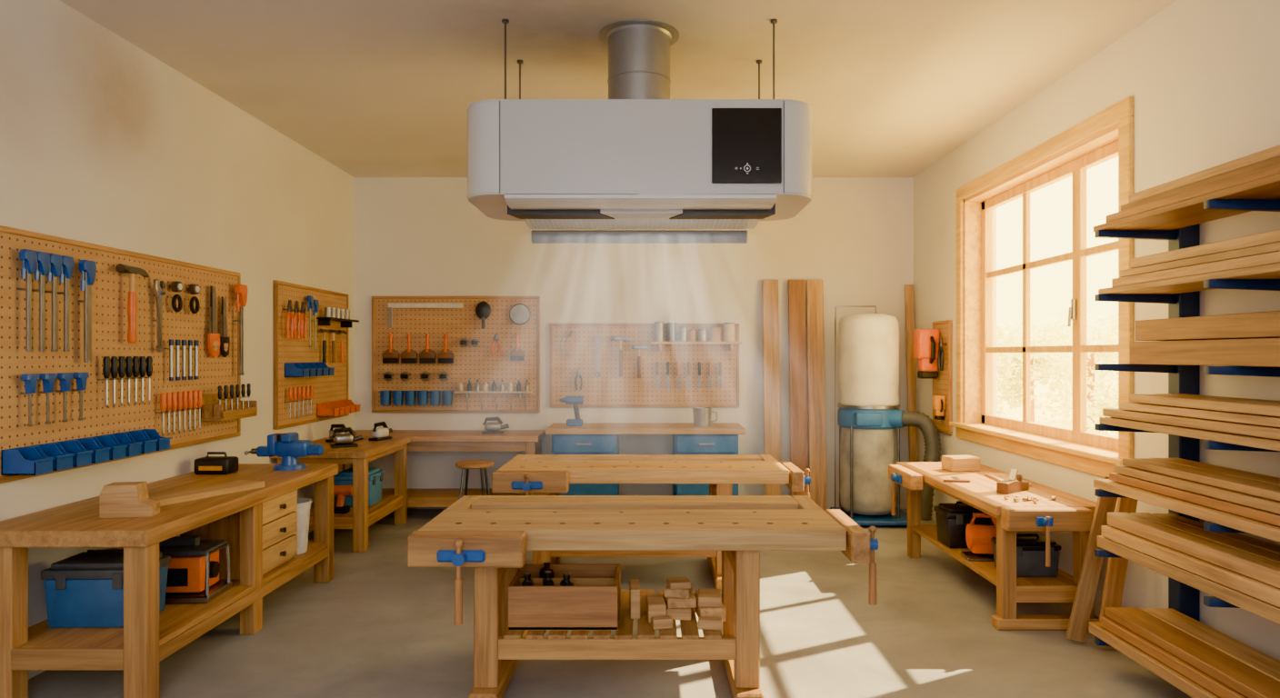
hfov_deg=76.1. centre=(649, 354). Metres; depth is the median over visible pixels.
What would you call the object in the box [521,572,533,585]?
tool
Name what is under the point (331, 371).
bin
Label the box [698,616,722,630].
wood offcut
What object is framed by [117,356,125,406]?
screwdriver
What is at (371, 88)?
ceiling
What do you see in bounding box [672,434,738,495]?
base cabinet
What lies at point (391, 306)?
framing square
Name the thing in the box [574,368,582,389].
pliers
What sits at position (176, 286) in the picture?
tape measure
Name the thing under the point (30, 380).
clamp
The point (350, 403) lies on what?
bin
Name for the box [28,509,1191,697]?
floor
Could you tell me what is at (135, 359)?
screwdriver
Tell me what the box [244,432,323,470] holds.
bench vise
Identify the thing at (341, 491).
cordless drill
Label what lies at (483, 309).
brush
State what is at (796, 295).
board
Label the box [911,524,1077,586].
shelf
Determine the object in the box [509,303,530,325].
disc
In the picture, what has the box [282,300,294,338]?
pliers
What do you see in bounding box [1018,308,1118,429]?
tree
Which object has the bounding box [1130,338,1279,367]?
board
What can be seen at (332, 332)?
hammer
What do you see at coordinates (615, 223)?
grille
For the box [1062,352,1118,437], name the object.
tree
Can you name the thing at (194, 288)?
tape measure
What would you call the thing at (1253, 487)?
board
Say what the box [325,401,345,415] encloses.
bin
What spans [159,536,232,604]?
machine
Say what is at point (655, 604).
wood offcut
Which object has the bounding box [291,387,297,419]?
screwdriver
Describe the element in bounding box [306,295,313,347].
clamp
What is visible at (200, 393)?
screwdriver
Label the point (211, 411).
tool rack
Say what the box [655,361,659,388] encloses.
chisel
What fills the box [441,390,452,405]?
cup
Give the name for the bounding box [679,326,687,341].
paint can
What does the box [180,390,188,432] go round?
screwdriver
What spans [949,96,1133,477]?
trim
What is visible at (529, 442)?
workbench
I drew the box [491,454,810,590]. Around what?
workbench
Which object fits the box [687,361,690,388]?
chisel
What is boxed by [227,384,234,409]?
tool
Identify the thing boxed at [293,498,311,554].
waste bin
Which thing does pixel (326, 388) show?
pegboard
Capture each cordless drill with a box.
[333,485,352,513]
[559,396,583,426]
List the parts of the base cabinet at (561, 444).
drawer, handle, door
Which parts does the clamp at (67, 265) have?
screw handle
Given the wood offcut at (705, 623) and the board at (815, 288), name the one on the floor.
the board at (815, 288)
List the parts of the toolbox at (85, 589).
handle, lid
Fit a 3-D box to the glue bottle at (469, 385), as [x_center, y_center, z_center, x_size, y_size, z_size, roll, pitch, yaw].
[-1.970,0.337,8.918,0.050,0.125,0.050,0,0,0]
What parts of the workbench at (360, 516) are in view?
shelf rail, leg, leg, shelf rail, leg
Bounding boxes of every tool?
[214,385,221,404]
[221,385,228,410]
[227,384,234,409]
[232,384,239,409]
[239,383,245,409]
[244,383,250,408]
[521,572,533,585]
[540,560,553,578]
[542,570,553,585]
[560,572,573,585]
[913,329,939,379]
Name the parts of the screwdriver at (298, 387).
handle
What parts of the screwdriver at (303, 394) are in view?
handle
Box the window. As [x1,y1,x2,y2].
[981,140,1118,450]
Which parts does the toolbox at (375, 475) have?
lid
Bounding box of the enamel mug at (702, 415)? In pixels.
[692,407,717,426]
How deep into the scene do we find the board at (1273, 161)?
3.63 m
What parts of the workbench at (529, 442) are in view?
leg, shelf rail, leg, leg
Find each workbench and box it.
[0,463,338,697]
[270,436,410,552]
[342,430,546,507]
[407,495,878,697]
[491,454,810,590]
[888,461,1098,630]
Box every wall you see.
[0,0,354,679]
[354,177,913,509]
[913,0,1279,660]
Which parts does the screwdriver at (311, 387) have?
handle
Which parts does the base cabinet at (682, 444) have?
drawer, door, handle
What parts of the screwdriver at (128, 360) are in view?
handle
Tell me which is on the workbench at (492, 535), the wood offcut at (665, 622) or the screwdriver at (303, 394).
the wood offcut at (665, 622)
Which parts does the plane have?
knob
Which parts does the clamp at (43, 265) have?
screw handle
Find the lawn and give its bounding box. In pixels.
[996,379,1118,436]
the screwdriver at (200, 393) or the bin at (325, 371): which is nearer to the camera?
the screwdriver at (200, 393)
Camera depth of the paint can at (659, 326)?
8.84 m
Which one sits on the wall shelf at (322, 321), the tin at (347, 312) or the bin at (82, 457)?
the tin at (347, 312)
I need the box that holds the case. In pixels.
[194,451,238,474]
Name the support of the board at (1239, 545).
on the board
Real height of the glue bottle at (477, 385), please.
0.125 m
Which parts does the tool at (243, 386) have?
handle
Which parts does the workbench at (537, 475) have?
handle, leg, leg, rail, leg, handle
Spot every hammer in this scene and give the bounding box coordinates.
[115,263,149,343]
[319,328,329,363]
[329,329,339,362]
[337,330,347,362]
[610,336,633,376]
[630,345,649,378]
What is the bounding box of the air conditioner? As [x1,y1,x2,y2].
[467,19,812,243]
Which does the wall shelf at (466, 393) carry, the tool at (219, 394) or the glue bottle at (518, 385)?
the glue bottle at (518, 385)
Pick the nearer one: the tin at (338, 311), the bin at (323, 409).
the bin at (323, 409)
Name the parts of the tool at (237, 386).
handle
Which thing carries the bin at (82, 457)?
attached to the pegboard at (110, 290)
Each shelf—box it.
[17,540,327,647]
[310,493,402,518]
[316,317,359,328]
[381,489,524,497]
[454,390,533,398]
[503,590,721,639]
[650,341,741,350]
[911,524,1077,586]
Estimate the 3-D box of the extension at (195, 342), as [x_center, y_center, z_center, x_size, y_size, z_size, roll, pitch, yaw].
[-3.197,0.037,5.740,0.060,0.275,0.030,0,0,0]
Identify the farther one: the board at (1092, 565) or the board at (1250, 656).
the board at (1092, 565)
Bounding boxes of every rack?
[200,391,257,421]
[1094,199,1279,646]
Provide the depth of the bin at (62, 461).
4.30 m
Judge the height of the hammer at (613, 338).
0.443 m
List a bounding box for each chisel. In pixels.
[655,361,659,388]
[666,361,669,388]
[676,361,679,388]
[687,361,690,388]
[698,361,700,388]
[708,361,711,388]
[719,361,721,388]
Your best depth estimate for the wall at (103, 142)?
5.32 m
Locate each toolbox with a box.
[40,550,170,628]
[333,467,384,507]
[933,500,994,548]
[990,533,1060,576]
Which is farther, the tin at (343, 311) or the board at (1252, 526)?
the tin at (343, 311)
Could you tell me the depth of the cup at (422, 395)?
8.86 m
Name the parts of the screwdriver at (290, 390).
handle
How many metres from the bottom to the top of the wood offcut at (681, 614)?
0.055 m
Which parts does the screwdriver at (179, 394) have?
handle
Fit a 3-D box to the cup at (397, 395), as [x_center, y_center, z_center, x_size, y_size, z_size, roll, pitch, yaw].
[-2.745,0.472,8.913,0.126,0.155,0.129,0,0,0]
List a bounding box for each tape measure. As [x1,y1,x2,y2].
[169,280,182,312]
[186,283,199,313]
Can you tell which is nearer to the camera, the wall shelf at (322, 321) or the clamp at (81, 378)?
the clamp at (81, 378)
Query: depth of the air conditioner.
4.60 m
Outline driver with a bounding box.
[932,395,945,419]
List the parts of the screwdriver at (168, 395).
handle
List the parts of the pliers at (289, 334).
handle, handle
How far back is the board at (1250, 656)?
3.85 m
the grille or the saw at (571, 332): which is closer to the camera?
the grille
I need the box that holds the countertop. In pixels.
[545,422,745,434]
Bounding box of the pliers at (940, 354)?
[937,336,947,370]
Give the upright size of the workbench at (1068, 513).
0.780 m
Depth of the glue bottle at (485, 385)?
8.90 m
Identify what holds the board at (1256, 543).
on the board
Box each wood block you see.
[99,481,159,518]
[941,455,980,471]
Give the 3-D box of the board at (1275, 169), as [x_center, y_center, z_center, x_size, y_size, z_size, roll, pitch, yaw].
[2.504,-0.716,3.236,0.175,0.040,2.199,0,0,0]
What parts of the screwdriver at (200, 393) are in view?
handle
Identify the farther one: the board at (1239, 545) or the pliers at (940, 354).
the pliers at (940, 354)
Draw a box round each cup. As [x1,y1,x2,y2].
[379,390,390,405]
[391,390,403,405]
[404,390,416,405]
[416,390,428,405]
[429,390,440,405]
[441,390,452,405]
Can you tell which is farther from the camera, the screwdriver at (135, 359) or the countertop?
the countertop
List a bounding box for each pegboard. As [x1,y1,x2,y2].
[0,225,240,483]
[272,280,348,429]
[371,296,539,412]
[550,323,739,407]
[932,320,952,434]
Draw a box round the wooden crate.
[508,563,620,629]
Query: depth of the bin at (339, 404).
8.30 m
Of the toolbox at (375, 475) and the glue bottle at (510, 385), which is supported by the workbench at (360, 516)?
the toolbox at (375, 475)
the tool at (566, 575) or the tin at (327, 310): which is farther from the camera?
the tin at (327, 310)
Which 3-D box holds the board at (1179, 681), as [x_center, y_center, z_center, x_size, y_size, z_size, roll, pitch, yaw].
[2.443,1.482,3.278,0.125,0.055,2.348,0,0,0]
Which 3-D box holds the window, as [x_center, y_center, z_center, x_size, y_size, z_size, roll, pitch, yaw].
[3.062,-0.380,6.290,0.115,2.040,2.480,0,0,0]
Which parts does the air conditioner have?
hanging rod, hanging rod, display panel, hanging rod, hanging rod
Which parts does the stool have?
leg, leg, seat, leg, leg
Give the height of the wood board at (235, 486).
0.035 m
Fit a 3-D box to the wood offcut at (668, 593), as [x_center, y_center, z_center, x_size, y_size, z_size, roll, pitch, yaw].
[0.150,1.230,4.270,0.130,0.045,0.130,0,0,12]
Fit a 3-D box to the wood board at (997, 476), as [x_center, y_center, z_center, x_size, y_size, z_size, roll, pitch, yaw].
[2.600,0.910,5.950,0.160,0.020,0.540,0,0,6]
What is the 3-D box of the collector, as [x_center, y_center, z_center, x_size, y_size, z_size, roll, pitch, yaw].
[2.375,0.596,8.305,0.924,2.208,0.870,0,0,0]
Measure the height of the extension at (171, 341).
0.275 m
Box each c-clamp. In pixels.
[383,370,394,381]
[400,370,410,381]
[420,370,430,381]
[438,370,449,381]
[459,338,469,347]
[470,338,479,347]
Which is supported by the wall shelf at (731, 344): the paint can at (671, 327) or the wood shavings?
the paint can at (671, 327)
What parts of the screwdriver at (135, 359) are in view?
handle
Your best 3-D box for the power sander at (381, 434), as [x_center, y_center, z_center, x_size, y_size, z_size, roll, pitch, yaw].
[-2.611,0.743,7.976,0.110,0.173,0.275,0,0,20]
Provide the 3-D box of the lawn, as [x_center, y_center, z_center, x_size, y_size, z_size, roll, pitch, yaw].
[31.650,1.900,25.000,56.700,0.200,70.000,0,0,0]
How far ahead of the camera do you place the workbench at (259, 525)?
4.14 m
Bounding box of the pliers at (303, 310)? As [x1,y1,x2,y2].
[300,301,307,339]
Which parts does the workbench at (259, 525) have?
leg, shelf rail, leg, shelf rail, post, drawer, drawer, drawer, knob, knob, knob, leg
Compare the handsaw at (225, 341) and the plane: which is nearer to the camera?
the plane
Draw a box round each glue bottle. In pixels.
[459,380,463,390]
[467,380,471,390]
[475,380,479,390]
[483,380,488,390]
[491,380,496,390]
[500,380,504,390]
[508,380,512,390]
[516,380,520,390]
[524,380,529,390]
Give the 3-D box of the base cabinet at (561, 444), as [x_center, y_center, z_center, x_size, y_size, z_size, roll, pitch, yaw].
[-0.670,1.256,8.623,0.660,0.888,0.655,0,0,0]
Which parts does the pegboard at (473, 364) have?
frame rail, frame rail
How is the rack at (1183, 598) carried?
on the floor
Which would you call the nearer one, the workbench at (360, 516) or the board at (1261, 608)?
the board at (1261, 608)
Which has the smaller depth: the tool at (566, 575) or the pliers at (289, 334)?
the tool at (566, 575)
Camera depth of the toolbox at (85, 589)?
4.18 m
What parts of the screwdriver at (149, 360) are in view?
handle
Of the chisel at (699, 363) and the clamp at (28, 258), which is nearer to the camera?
the clamp at (28, 258)
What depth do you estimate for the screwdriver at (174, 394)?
5.46 m
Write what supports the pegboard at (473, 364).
attached to the wall at (415, 236)
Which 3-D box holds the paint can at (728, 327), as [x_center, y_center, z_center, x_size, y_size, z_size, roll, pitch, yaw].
[0.860,-0.241,8.887,0.122,0.202,0.122,0,0,0]
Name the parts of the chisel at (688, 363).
handle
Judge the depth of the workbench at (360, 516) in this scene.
7.14 m
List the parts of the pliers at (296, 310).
handle, handle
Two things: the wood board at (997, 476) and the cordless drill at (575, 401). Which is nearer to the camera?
the wood board at (997, 476)
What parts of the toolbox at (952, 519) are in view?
lid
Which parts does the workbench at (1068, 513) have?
handle, leg, leg, shelf rail, handle, leg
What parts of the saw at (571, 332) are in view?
frame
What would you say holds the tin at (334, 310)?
on the wall shelf at (322, 321)
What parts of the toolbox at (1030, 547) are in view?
lid, handle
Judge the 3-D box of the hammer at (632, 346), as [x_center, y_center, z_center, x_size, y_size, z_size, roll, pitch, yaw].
[-0.105,0.078,8.944,0.200,0.359,0.066,0,0,0]
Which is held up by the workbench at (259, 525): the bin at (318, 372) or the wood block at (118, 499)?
the wood block at (118, 499)
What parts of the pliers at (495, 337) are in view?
handle, handle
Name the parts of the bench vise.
screw handle, jaw plate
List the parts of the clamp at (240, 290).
screw handle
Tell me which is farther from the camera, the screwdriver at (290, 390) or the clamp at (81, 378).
the screwdriver at (290, 390)
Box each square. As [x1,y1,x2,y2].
[388,303,463,328]
[943,476,969,482]
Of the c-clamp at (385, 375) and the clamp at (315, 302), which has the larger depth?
the c-clamp at (385, 375)
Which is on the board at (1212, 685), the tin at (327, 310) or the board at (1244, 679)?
the board at (1244, 679)
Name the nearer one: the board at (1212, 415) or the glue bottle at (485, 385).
the board at (1212, 415)
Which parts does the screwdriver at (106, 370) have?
handle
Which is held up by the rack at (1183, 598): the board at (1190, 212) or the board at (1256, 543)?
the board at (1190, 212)
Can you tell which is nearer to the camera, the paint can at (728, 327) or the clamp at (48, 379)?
the clamp at (48, 379)
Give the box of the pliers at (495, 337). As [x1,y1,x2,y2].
[491,333,500,358]
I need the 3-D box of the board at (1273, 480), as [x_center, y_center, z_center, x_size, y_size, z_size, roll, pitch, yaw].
[2.706,0.562,3.230,0.145,0.035,2.163,0,0,0]
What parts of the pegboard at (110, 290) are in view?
frame rail, frame rail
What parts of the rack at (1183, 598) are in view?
arm, arm, arm, arm, arm, arm, arm, arm, arm, arm, arm, arm, arm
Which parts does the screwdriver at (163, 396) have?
handle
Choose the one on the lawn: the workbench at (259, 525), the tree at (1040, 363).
the tree at (1040, 363)
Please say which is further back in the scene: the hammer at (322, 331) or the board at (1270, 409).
the hammer at (322, 331)
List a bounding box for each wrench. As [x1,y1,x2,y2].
[152,279,165,352]
[594,336,600,377]
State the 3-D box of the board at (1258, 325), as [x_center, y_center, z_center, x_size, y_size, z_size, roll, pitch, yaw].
[2.646,-0.123,3.209,0.265,0.105,2.080,0,0,0]
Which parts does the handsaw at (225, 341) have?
blade, handle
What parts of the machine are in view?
panel, lid, frame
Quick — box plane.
[996,469,1029,494]
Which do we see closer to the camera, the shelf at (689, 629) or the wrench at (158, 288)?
the shelf at (689, 629)
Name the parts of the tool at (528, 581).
knob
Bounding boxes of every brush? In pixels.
[475,301,490,329]
[510,334,524,360]
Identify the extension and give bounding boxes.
[164,339,173,380]
[173,340,179,380]
[180,340,186,379]
[186,340,192,379]
[192,340,199,379]
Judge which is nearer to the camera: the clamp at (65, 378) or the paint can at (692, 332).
the clamp at (65, 378)
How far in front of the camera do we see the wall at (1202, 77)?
4.70 m
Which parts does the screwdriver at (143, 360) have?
handle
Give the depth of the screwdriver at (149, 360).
5.19 m
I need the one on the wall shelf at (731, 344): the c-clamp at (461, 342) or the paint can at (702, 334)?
the paint can at (702, 334)
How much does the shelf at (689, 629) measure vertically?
0.020 m
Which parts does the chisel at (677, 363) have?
handle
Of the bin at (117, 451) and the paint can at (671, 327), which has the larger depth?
the paint can at (671, 327)
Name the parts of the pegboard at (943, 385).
panel, frame rail, frame rail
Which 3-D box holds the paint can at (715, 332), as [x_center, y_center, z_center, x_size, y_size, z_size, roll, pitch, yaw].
[0.710,-0.222,8.887,0.133,0.162,0.133,0,0,0]
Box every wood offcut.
[629,579,639,619]
[646,593,666,622]
[650,615,672,629]
[663,591,696,609]
[664,583,692,599]
[666,576,690,589]
[666,606,692,620]
[694,597,725,621]
[698,588,721,607]
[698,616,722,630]
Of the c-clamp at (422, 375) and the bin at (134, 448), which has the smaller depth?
the bin at (134, 448)
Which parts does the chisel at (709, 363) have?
handle, blade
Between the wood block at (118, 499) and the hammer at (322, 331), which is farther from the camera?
the hammer at (322, 331)
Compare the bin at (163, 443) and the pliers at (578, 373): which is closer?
the bin at (163, 443)
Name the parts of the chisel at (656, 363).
handle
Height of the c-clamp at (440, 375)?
0.115 m
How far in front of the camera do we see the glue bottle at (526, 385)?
8.90 m
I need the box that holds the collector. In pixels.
[830,305,941,525]
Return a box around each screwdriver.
[97,356,110,407]
[104,356,118,406]
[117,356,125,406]
[124,356,132,405]
[127,356,139,404]
[138,356,146,403]
[145,356,152,403]
[155,392,166,436]
[165,392,171,435]
[170,391,177,434]
[171,391,182,433]
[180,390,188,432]
[187,390,192,431]
[187,390,198,430]
[196,390,202,429]
[284,387,292,419]
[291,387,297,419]
[296,386,300,418]
[300,386,305,417]
[304,385,309,416]
[309,385,313,415]
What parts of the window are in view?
handle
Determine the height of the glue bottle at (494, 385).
0.125 m
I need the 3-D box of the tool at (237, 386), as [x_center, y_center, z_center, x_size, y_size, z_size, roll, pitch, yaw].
[-3.127,0.339,6.185,0.050,0.228,0.030,0,0,0]
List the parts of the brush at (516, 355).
handle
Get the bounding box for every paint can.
[654,321,664,341]
[666,322,676,341]
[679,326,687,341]
[688,329,696,341]
[697,329,707,341]
[709,326,721,341]
[723,322,734,341]
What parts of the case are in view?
handle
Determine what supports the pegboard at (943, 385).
attached to the wall at (1202, 77)
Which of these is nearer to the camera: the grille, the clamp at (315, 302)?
the grille
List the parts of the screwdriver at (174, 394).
handle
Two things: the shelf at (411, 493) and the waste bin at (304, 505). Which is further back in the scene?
the shelf at (411, 493)
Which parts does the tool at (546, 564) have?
knob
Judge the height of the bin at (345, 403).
0.125 m
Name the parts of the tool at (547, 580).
knob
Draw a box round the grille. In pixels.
[526,218,754,229]
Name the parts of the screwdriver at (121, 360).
handle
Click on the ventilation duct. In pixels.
(638, 49)
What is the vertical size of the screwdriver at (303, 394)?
0.285 m
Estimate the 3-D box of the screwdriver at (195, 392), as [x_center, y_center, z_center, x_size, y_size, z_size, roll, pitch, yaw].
[-3.195,0.393,5.722,0.063,0.285,0.038,0,0,0]
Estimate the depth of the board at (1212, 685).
3.78 m
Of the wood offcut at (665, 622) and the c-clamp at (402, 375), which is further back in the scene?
the c-clamp at (402, 375)
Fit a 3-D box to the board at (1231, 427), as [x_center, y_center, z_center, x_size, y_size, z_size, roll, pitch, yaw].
[2.602,0.309,3.271,0.355,0.040,2.227,0,0,0]
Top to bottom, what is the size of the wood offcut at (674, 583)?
0.035 m
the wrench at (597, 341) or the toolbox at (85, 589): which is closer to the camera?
the toolbox at (85, 589)
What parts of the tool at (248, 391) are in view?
handle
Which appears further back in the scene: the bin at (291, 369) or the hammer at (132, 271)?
the bin at (291, 369)
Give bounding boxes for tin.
[323,307,331,317]
[331,308,337,318]
[336,308,341,318]
[340,309,345,319]
[345,310,349,319]
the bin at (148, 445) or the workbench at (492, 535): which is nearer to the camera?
the workbench at (492, 535)
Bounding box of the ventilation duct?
[599,19,679,99]
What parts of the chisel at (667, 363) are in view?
blade, handle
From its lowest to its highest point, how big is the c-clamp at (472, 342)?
0.100 m
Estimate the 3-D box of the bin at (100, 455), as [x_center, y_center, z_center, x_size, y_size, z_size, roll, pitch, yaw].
[-3.139,0.537,4.568,0.178,0.125,0.124,0,0,0]
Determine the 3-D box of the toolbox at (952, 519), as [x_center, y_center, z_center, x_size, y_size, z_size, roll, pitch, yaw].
[2.400,1.266,6.148,0.437,0.326,0.298,0,0,0]
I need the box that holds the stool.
[455,460,493,499]
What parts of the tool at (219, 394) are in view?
handle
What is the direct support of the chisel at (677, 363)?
hanging from the pegboard at (609, 389)
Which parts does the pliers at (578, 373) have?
handle, handle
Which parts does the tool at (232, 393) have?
handle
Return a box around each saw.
[560,330,573,355]
[960,512,996,561]
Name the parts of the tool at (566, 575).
knob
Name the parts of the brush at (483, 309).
handle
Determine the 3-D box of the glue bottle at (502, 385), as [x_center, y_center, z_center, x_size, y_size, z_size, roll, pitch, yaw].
[-1.610,0.337,8.918,0.050,0.125,0.050,0,0,0]
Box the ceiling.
[60,0,1176,177]
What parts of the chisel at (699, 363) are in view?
handle, blade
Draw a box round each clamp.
[19,249,37,351]
[20,373,39,426]
[31,251,49,351]
[38,373,57,424]
[44,253,62,351]
[55,372,73,422]
[57,255,74,351]
[71,372,89,420]
[77,260,96,362]
[232,284,247,375]
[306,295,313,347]
[310,300,319,349]
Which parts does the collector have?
leg, leg, support frame, leg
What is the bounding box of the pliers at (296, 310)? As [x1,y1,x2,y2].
[292,300,300,339]
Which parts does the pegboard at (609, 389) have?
frame rail, frame rail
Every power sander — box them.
[325,423,349,442]
[330,427,362,448]
[368,421,392,440]
[481,417,509,433]
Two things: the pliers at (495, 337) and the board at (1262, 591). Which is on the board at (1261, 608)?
the board at (1262, 591)
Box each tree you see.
[996,320,1087,428]
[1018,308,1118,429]
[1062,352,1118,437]
[1095,305,1118,406]
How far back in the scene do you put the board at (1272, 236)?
3.63 m
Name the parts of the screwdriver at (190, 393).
handle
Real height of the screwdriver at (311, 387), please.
0.285 m
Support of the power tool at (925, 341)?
hanging from the pegboard at (943, 385)
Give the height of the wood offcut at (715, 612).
0.070 m
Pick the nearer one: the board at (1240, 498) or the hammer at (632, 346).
the board at (1240, 498)
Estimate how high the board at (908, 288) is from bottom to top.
2.463 m
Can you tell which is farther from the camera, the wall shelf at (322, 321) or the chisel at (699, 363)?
the chisel at (699, 363)
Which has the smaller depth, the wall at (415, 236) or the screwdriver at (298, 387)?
the screwdriver at (298, 387)
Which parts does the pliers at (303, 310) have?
handle, handle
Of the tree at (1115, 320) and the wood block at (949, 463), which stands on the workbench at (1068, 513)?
the wood block at (949, 463)
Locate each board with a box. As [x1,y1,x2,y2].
[148,480,264,506]
[762,280,780,495]
[788,280,808,496]
[806,280,827,510]
[904,284,918,461]
[984,472,1032,487]
[1065,475,1117,642]
[1089,621,1220,697]
[1093,173,1279,231]
[1093,479,1279,542]
[1095,497,1138,648]
[1097,535,1279,624]
[1098,262,1279,294]
[1099,417,1279,451]
[1100,617,1247,697]
[1101,525,1279,607]
[1102,408,1279,439]
[1105,163,1279,222]
[1105,607,1279,697]
[1107,512,1279,588]
[1109,472,1279,526]
[1111,251,1279,287]
[1113,464,1279,514]
[1118,402,1279,427]
[1120,155,1279,210]
[1120,241,1279,277]
[1122,458,1279,501]
[1128,144,1279,203]
[1129,394,1279,417]
[1130,229,1279,268]
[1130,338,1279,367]
[1130,512,1279,563]
[1135,310,1279,340]
[1140,608,1279,681]
[1150,458,1279,485]
[1152,513,1279,554]
[1155,393,1279,403]
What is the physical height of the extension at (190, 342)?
0.275 m
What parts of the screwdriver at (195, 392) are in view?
handle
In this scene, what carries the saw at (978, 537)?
on the workbench at (1068, 513)
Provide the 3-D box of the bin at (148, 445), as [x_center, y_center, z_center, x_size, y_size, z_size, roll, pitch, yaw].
[-3.139,0.537,5.006,0.178,0.125,0.124,0,0,0]
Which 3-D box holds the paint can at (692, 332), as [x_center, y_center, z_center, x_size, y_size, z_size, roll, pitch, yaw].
[0.460,-0.206,8.887,0.082,0.132,0.082,0,0,0]
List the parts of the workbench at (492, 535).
handle, leg, rail, leg, leg, rail, leg, handle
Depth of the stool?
7.92 m
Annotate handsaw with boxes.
[207,285,219,358]
[220,297,229,357]
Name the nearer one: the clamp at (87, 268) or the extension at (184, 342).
the clamp at (87, 268)
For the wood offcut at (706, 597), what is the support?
on the wood offcut at (715, 612)
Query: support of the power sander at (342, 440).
on the workbench at (360, 516)
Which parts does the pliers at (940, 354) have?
handle, handle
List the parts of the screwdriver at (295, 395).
handle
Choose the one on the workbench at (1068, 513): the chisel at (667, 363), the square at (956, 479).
the square at (956, 479)
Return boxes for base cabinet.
[551,434,619,495]
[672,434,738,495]
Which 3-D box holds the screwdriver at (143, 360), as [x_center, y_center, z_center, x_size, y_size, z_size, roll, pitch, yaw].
[-3.193,0.160,5.130,0.066,0.299,0.040,0,0,0]
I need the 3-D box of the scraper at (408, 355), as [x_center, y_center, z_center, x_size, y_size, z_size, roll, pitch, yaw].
[-2.630,-0.067,8.940,0.173,0.326,0.074,0,0,0]
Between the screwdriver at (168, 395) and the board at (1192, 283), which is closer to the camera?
the board at (1192, 283)
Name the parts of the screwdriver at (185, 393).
handle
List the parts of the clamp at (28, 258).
screw handle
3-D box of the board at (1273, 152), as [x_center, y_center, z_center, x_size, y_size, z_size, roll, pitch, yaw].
[2.558,-0.808,3.192,0.139,0.045,2.151,0,0,0]
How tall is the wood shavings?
0.025 m
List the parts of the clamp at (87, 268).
screw handle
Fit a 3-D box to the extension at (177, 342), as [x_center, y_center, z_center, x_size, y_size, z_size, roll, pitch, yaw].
[-3.197,0.037,5.515,0.060,0.275,0.030,0,0,0]
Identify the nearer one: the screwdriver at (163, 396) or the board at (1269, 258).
the board at (1269, 258)
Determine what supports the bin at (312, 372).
attached to the pegboard at (326, 388)
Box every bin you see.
[0,447,54,475]
[23,444,74,470]
[44,440,93,467]
[66,438,110,463]
[84,436,127,459]
[100,433,142,456]
[116,430,157,453]
[134,429,170,450]
[284,362,309,377]
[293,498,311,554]
[299,362,316,376]
[305,362,322,376]
[312,362,329,376]
[316,402,339,416]
[319,362,335,375]
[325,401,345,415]
[331,400,350,414]
[338,400,355,413]
[346,400,360,411]
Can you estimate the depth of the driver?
7.94 m
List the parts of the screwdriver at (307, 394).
handle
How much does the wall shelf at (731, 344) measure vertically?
0.100 m
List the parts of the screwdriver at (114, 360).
handle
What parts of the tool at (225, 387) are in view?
handle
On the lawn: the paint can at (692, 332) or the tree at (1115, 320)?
the tree at (1115, 320)
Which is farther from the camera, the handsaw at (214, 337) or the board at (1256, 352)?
the handsaw at (214, 337)
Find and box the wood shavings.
[1003,495,1056,503]
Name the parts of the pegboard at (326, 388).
frame rail, frame rail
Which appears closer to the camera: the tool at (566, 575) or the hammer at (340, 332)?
the tool at (566, 575)
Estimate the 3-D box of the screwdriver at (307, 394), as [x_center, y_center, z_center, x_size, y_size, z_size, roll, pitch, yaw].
[-3.195,0.432,7.600,0.063,0.285,0.038,0,0,0]
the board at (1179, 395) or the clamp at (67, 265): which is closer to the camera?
the board at (1179, 395)
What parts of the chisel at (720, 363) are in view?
handle, blade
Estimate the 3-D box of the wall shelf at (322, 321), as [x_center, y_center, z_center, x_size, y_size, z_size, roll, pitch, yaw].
[-3.147,-0.320,8.250,0.160,0.080,0.760,0,0,0]
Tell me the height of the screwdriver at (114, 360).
0.299 m
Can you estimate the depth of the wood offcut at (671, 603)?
4.20 m
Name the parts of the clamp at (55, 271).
screw handle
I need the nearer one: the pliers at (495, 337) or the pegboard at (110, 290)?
the pegboard at (110, 290)
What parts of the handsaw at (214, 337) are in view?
blade, handle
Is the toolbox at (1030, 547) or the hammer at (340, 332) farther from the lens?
the hammer at (340, 332)
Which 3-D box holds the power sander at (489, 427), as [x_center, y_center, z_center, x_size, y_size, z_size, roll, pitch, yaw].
[-1.622,0.743,8.602,0.275,0.173,0.110,0,0,-5]
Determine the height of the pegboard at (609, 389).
0.920 m
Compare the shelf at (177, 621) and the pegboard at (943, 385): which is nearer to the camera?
the shelf at (177, 621)
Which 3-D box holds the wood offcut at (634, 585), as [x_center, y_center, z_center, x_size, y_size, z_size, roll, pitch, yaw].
[-0.080,1.284,4.300,0.050,0.150,0.200,0,0,-3]
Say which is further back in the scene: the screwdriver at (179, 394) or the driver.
the driver
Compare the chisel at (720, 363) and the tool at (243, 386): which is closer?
the tool at (243, 386)
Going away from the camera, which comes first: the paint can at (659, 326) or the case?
the case
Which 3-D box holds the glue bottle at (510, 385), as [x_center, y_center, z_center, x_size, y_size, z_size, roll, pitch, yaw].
[-1.520,0.337,8.918,0.050,0.125,0.050,0,0,0]

